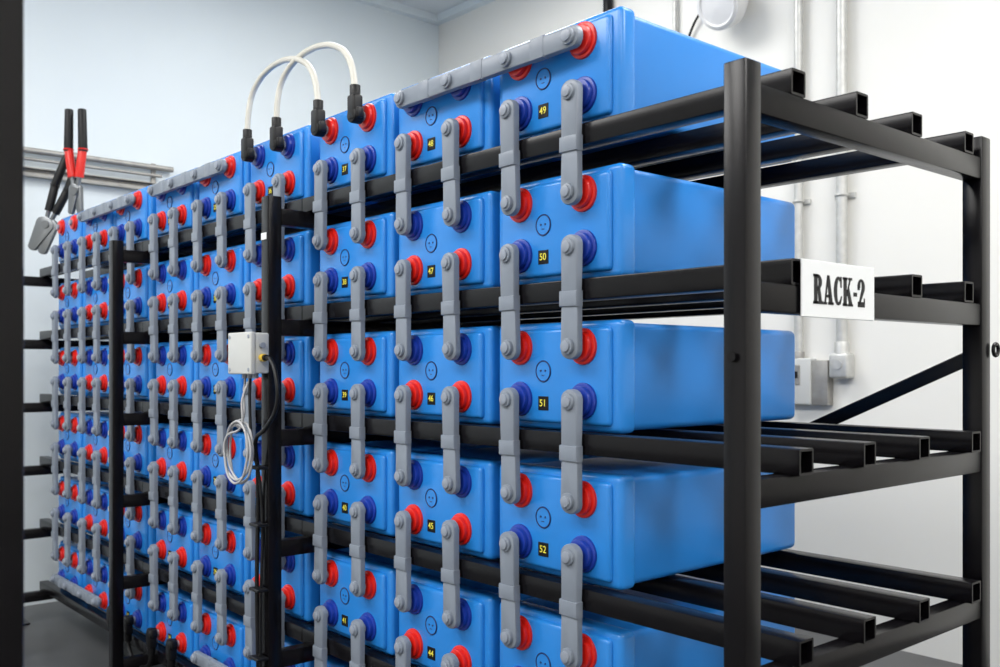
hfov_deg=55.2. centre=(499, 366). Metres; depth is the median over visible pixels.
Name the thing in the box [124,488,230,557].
cell
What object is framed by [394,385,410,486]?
intercell link
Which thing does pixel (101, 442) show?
cell
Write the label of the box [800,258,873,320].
sign
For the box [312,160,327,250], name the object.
intercell link
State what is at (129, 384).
intercell link
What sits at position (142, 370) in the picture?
cell
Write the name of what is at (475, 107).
cell
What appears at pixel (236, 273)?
cell
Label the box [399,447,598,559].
cell
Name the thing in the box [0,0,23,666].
steel column
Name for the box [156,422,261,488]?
cell
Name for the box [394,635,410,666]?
intercell link
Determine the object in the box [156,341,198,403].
cell
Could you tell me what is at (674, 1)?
conduit
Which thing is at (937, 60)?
wall
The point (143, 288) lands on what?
cell
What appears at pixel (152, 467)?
intercell link
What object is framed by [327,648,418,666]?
cell
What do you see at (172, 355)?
intercell link
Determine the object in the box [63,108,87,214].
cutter
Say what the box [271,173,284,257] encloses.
intercell link
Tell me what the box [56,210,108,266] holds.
cell
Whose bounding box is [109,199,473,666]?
rack
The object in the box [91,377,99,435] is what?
intercell link
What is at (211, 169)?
busbar link
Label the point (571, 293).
intercell link
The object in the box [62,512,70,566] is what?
intercell link
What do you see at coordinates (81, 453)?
intercell link
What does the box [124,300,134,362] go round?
intercell link
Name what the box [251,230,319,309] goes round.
cell
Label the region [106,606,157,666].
jumper cable
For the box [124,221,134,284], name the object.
intercell link
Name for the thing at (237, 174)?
cell
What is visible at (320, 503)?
intercell link
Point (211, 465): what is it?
cell
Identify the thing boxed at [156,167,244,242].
cell
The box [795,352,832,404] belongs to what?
switch box
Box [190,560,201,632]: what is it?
intercell link
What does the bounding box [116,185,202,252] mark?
cell
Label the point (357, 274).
intercell link
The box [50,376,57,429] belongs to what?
intercell link
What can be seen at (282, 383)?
intercell link
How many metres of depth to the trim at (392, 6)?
6.21 m
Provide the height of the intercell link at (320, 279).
0.238 m
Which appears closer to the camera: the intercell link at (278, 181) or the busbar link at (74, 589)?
the intercell link at (278, 181)
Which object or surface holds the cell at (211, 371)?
on the rack at (293, 627)
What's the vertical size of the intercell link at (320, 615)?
0.238 m
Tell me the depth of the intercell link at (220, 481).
2.97 m
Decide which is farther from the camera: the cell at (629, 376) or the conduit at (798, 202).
the conduit at (798, 202)
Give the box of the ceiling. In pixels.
[391,0,466,13]
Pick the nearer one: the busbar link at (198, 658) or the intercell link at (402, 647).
the intercell link at (402, 647)
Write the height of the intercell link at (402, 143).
0.238 m
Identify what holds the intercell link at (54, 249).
attached to the cell at (69, 228)
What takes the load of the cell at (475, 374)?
on the rack at (755, 108)
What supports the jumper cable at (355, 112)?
attached to the cell at (376, 135)
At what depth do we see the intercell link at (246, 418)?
2.82 m
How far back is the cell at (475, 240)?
2.12 m
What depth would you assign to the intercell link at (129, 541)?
3.56 m
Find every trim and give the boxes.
[353,0,436,23]
[434,0,494,25]
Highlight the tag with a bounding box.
[261,232,266,239]
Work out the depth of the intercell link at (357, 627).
2.37 m
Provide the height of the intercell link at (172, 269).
0.238 m
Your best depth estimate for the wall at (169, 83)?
5.21 m
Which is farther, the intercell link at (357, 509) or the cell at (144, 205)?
the cell at (144, 205)
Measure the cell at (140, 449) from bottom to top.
0.215 m
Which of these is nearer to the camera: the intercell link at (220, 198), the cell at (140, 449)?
the intercell link at (220, 198)
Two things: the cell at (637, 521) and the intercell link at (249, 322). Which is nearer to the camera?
the cell at (637, 521)
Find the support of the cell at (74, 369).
on the rack at (48, 590)
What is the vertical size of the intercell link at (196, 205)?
0.238 m
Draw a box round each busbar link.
[50,574,99,606]
[77,193,133,221]
[147,159,226,196]
[190,650,227,666]
[394,25,582,108]
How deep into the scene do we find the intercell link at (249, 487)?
2.82 m
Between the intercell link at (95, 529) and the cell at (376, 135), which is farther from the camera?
the intercell link at (95, 529)
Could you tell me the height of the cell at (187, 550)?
0.215 m
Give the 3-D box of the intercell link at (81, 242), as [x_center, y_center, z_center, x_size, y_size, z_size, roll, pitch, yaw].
[-1.753,-0.427,3.998,0.026,0.238,0.048,0,1,-41]
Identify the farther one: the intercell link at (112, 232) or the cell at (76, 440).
the cell at (76, 440)
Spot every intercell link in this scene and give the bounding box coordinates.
[50,245,57,297]
[50,311,57,363]
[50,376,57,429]
[50,442,57,494]
[50,508,57,560]
[62,241,70,295]
[62,309,70,363]
[62,377,70,431]
[62,444,70,498]
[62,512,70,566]
[76,236,85,292]
[76,307,85,363]
[76,377,85,433]
[76,447,85,503]
[76,518,85,574]
[91,232,99,290]
[91,305,99,363]
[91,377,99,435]
[91,450,99,508]
[91,523,99,581]
[108,226,116,283]
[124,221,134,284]
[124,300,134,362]
[124,378,134,441]
[124,457,134,520]
[124,535,134,598]
[147,213,157,279]
[147,296,157,362]
[147,379,157,445]
[147,461,157,528]
[147,544,157,610]
[167,207,177,276]
[167,293,177,362]
[167,379,177,448]
[167,465,177,534]
[167,551,177,620]
[190,199,201,272]
[190,290,201,362]
[190,380,201,452]
[190,470,201,542]
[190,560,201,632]
[214,192,226,267]
[214,286,226,362]
[214,380,226,456]
[214,475,226,550]
[214,569,226,645]
[243,183,255,262]
[243,282,255,332]
[243,381,255,460]
[243,480,255,560]
[243,579,255,659]
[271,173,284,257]
[281,278,284,361]
[281,382,284,465]
[281,486,284,569]
[281,590,284,647]
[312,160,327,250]
[312,271,327,361]
[312,383,327,472]
[312,494,327,583]
[313,605,327,666]
[349,148,364,243]
[349,266,364,360]
[349,384,364,478]
[349,501,364,596]
[349,619,364,666]
[394,133,410,235]
[394,259,410,360]
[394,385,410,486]
[394,510,410,611]
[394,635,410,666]
[441,118,460,226]
[441,252,460,360]
[441,386,460,494]
[441,519,460,628]
[441,653,458,666]
[499,99,520,215]
[499,244,520,359]
[499,388,520,503]
[499,531,520,648]
[559,79,582,204]
[559,234,582,359]
[559,389,582,513]
[559,543,582,666]
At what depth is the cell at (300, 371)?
2.69 m
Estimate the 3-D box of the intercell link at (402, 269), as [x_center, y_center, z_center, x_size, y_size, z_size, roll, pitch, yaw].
[-0.232,-0.133,2.236,0.026,0.238,0.048,0,0,-41]
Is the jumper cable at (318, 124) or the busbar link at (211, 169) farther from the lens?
the busbar link at (211, 169)
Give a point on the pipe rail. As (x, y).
(30, 172)
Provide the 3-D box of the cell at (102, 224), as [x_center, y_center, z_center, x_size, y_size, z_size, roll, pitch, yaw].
[-1.439,-0.570,4.148,0.644,0.215,0.354,0,0,-41]
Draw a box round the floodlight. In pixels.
[697,0,748,30]
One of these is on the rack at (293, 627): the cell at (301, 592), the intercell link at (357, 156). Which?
the cell at (301, 592)
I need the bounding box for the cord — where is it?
[688,15,698,35]
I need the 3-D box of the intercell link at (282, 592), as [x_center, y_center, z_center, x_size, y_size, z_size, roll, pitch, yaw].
[-0.629,0.749,2.697,0.026,0.238,0.048,0,1,-41]
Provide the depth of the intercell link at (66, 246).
4.14 m
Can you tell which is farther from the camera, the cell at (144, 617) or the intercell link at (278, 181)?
the cell at (144, 617)
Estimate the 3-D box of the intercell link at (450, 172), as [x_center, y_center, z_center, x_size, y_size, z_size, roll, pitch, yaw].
[-0.113,-0.427,2.098,0.026,0.238,0.048,0,-1,-41]
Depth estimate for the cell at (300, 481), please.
2.69 m
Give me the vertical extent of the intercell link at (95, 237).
0.238 m
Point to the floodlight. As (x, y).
(718, 15)
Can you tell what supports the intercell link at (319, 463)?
attached to the cell at (378, 372)
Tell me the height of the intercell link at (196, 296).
0.238 m
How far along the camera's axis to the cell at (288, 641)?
2.76 m
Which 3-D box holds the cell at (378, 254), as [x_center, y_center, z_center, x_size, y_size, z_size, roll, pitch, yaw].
[-0.165,-0.276,2.672,0.644,0.215,0.354,0,0,-41]
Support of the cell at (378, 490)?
on the rack at (755, 108)
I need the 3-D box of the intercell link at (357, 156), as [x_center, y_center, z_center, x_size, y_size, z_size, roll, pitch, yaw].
[-0.360,-0.427,2.384,0.026,0.238,0.048,0,0,-41]
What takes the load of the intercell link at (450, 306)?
attached to the cell at (475, 240)
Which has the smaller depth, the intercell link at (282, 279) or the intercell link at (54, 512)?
the intercell link at (282, 279)
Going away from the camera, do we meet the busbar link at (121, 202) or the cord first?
the busbar link at (121, 202)
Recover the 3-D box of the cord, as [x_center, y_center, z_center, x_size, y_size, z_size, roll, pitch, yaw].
[1.017,-1.733,4.751,0.024,0.154,0.226,0,0,-41]
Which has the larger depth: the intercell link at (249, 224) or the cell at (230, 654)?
the cell at (230, 654)
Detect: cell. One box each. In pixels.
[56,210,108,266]
[58,278,87,328]
[58,346,87,395]
[58,411,143,463]
[58,473,148,531]
[58,538,125,588]
[85,198,116,255]
[85,273,108,326]
[85,345,108,397]
[85,415,108,469]
[85,481,183,541]
[85,552,160,611]
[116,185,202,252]
[124,265,155,322]
[124,344,158,400]
[124,422,213,478]
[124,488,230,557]
[124,563,202,634]
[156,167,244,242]
[156,255,198,319]
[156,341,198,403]
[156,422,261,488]
[156,499,255,574]
[156,580,243,659]
[199,151,261,231]
[199,244,250,314]
[199,339,248,406]
[199,426,298,500]
[199,511,332,595]
[199,602,301,666]
[251,125,376,213]
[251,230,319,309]
[251,435,384,516]
[251,523,350,621]
[251,620,373,666]
[252,336,319,411]
[320,93,442,202]
[320,212,398,302]
[320,331,398,417]
[320,439,494,536]
[320,541,489,654]
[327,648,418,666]
[399,56,560,182]
[399,191,499,294]
[399,326,500,424]
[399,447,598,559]
[399,559,594,666]
[500,6,794,180]
[500,163,794,284]
[500,319,794,433]
[500,457,794,589]
[500,574,794,666]
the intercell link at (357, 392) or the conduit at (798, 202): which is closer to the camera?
the intercell link at (357, 392)
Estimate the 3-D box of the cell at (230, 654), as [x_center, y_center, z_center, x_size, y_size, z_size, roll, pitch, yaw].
[-0.679,0.900,3.267,0.644,0.215,0.354,0,0,-41]
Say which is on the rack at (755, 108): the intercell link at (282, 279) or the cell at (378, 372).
the cell at (378, 372)
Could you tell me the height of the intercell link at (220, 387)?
0.238 m
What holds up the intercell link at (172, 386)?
attached to the cell at (185, 370)
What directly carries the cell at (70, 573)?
on the rack at (48, 590)
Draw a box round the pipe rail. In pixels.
[24,147,173,189]
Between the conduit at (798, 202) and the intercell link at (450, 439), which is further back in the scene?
the conduit at (798, 202)
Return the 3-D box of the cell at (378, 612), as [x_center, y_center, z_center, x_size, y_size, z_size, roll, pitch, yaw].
[-0.165,0.606,2.672,0.644,0.215,0.354,0,0,-41]
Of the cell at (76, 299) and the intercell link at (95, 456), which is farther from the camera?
the cell at (76, 299)
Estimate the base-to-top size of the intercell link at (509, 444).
0.238 m
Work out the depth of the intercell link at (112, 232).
3.70 m
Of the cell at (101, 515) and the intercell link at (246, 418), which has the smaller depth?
the intercell link at (246, 418)
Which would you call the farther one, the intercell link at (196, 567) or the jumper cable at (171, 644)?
the jumper cable at (171, 644)
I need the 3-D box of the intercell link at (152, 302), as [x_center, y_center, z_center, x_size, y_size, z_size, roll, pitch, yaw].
[-1.236,-0.133,3.400,0.026,0.238,0.048,0,-1,-41]
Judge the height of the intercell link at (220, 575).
0.238 m
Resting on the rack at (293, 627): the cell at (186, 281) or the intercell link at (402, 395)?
the cell at (186, 281)
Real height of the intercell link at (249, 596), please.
0.238 m
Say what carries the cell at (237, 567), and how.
on the rack at (293, 627)
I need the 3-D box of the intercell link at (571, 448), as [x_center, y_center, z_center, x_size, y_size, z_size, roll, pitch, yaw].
[0.131,0.161,1.816,0.026,0.238,0.048,0,1,-41]
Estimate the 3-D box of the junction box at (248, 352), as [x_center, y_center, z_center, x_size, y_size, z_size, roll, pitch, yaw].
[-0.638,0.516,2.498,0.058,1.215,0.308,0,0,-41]
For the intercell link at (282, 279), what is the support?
attached to the cell at (300, 261)
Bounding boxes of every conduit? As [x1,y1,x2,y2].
[673,0,676,31]
[792,0,810,351]
[829,0,855,378]
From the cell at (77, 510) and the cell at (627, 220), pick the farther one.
the cell at (77, 510)
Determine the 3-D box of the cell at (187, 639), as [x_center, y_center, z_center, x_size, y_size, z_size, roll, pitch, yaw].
[-0.925,0.900,3.552,0.644,0.215,0.354,0,0,-41]
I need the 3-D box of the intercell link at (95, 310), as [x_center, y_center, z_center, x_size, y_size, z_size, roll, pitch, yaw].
[-1.634,-0.133,3.861,0.026,0.238,0.048,0,0,-41]
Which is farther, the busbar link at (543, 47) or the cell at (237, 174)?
the cell at (237, 174)
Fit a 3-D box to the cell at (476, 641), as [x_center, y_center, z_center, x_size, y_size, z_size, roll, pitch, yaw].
[0.081,0.606,2.387,0.644,0.215,0.354,0,0,-41]
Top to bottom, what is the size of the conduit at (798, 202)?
2.300 m
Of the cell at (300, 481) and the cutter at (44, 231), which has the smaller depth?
the cell at (300, 481)
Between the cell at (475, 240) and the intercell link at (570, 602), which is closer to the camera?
the intercell link at (570, 602)
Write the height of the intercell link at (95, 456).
0.238 m
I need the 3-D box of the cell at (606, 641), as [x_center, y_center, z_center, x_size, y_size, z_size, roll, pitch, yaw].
[0.327,0.606,2.102,0.644,0.215,0.354,0,0,-41]
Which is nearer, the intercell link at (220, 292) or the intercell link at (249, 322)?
the intercell link at (249, 322)
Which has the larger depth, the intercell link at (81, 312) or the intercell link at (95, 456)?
the intercell link at (81, 312)
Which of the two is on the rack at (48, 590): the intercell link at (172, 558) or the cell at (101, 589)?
the cell at (101, 589)
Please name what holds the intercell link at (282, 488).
attached to the cell at (300, 481)
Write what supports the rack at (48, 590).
on the floor
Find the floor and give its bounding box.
[24,601,962,666]
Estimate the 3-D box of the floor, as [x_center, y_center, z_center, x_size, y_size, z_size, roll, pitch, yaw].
[-0.372,1.240,0.967,7.300,0.100,8.550,0,0,-41]
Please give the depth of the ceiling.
6.20 m
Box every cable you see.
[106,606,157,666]
[124,615,177,666]
[241,56,326,161]
[269,42,363,151]
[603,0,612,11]
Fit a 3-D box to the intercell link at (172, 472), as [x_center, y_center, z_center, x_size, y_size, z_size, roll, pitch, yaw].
[-1.120,0.455,3.265,0.026,0.238,0.048,0,1,-41]
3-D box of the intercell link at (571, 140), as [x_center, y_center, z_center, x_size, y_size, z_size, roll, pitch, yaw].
[0.131,-0.427,1.816,0.026,0.238,0.048,0,1,-41]
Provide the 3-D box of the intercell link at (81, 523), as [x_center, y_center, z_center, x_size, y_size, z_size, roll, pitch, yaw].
[-1.753,0.749,3.998,0.026,0.238,0.048,0,1,-41]
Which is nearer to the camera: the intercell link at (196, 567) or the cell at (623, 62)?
the cell at (623, 62)
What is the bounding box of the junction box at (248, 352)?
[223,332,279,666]
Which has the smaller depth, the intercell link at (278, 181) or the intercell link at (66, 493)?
the intercell link at (278, 181)
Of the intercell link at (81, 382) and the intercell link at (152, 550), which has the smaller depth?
the intercell link at (152, 550)
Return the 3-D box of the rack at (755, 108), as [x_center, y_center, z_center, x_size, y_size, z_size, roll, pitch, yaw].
[0.181,0.363,2.242,0.895,1.654,1.568,0,0,-41]
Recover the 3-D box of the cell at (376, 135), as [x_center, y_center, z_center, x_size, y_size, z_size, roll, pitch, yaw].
[-0.165,-0.570,2.672,0.644,0.215,0.354,0,0,-41]
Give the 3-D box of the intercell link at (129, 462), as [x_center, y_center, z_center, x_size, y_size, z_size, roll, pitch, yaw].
[-1.387,0.455,3.574,0.026,0.238,0.048,0,-1,-41]
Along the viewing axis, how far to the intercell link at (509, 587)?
1.94 m
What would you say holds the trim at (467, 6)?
attached to the wall at (937, 60)
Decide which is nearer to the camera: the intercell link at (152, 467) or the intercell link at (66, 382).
the intercell link at (152, 467)
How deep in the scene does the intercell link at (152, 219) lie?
3.39 m
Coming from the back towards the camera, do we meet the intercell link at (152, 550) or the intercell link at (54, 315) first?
the intercell link at (54, 315)
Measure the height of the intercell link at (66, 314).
0.238 m
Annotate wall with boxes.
[24,0,438,605]
[439,0,999,666]
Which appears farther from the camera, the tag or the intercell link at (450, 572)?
the tag
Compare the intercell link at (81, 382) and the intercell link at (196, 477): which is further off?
the intercell link at (81, 382)
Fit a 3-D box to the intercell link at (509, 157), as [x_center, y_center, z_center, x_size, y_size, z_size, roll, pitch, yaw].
[0.015,-0.427,1.950,0.026,0.238,0.048,0,-1,-41]
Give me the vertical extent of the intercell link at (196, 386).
0.238 m
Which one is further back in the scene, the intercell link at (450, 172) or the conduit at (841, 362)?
the conduit at (841, 362)
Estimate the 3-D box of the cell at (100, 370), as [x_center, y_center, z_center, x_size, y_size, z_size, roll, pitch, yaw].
[-1.439,0.018,4.148,0.644,0.215,0.354,0,0,-41]
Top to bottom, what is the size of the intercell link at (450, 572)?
0.238 m
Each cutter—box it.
[28,155,76,253]
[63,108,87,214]
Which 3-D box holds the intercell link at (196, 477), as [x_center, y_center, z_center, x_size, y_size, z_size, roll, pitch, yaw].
[-0.992,0.455,3.117,0.026,0.238,0.048,0,1,-41]
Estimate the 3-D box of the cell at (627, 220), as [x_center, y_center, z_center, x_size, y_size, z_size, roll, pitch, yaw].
[0.327,-0.276,2.102,0.644,0.215,0.354,0,0,-41]
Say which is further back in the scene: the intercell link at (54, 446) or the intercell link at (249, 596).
the intercell link at (54, 446)
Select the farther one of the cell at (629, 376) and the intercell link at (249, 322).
the intercell link at (249, 322)
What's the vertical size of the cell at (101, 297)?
0.215 m
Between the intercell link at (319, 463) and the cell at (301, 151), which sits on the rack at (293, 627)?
the cell at (301, 151)
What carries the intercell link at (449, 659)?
attached to the cell at (476, 641)
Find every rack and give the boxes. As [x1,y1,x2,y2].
[24,241,241,651]
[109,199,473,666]
[262,57,999,666]
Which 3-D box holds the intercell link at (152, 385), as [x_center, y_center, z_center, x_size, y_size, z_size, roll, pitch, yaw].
[-1.236,0.161,3.400,0.026,0.238,0.048,0,-1,-41]
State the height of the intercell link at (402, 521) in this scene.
0.238 m

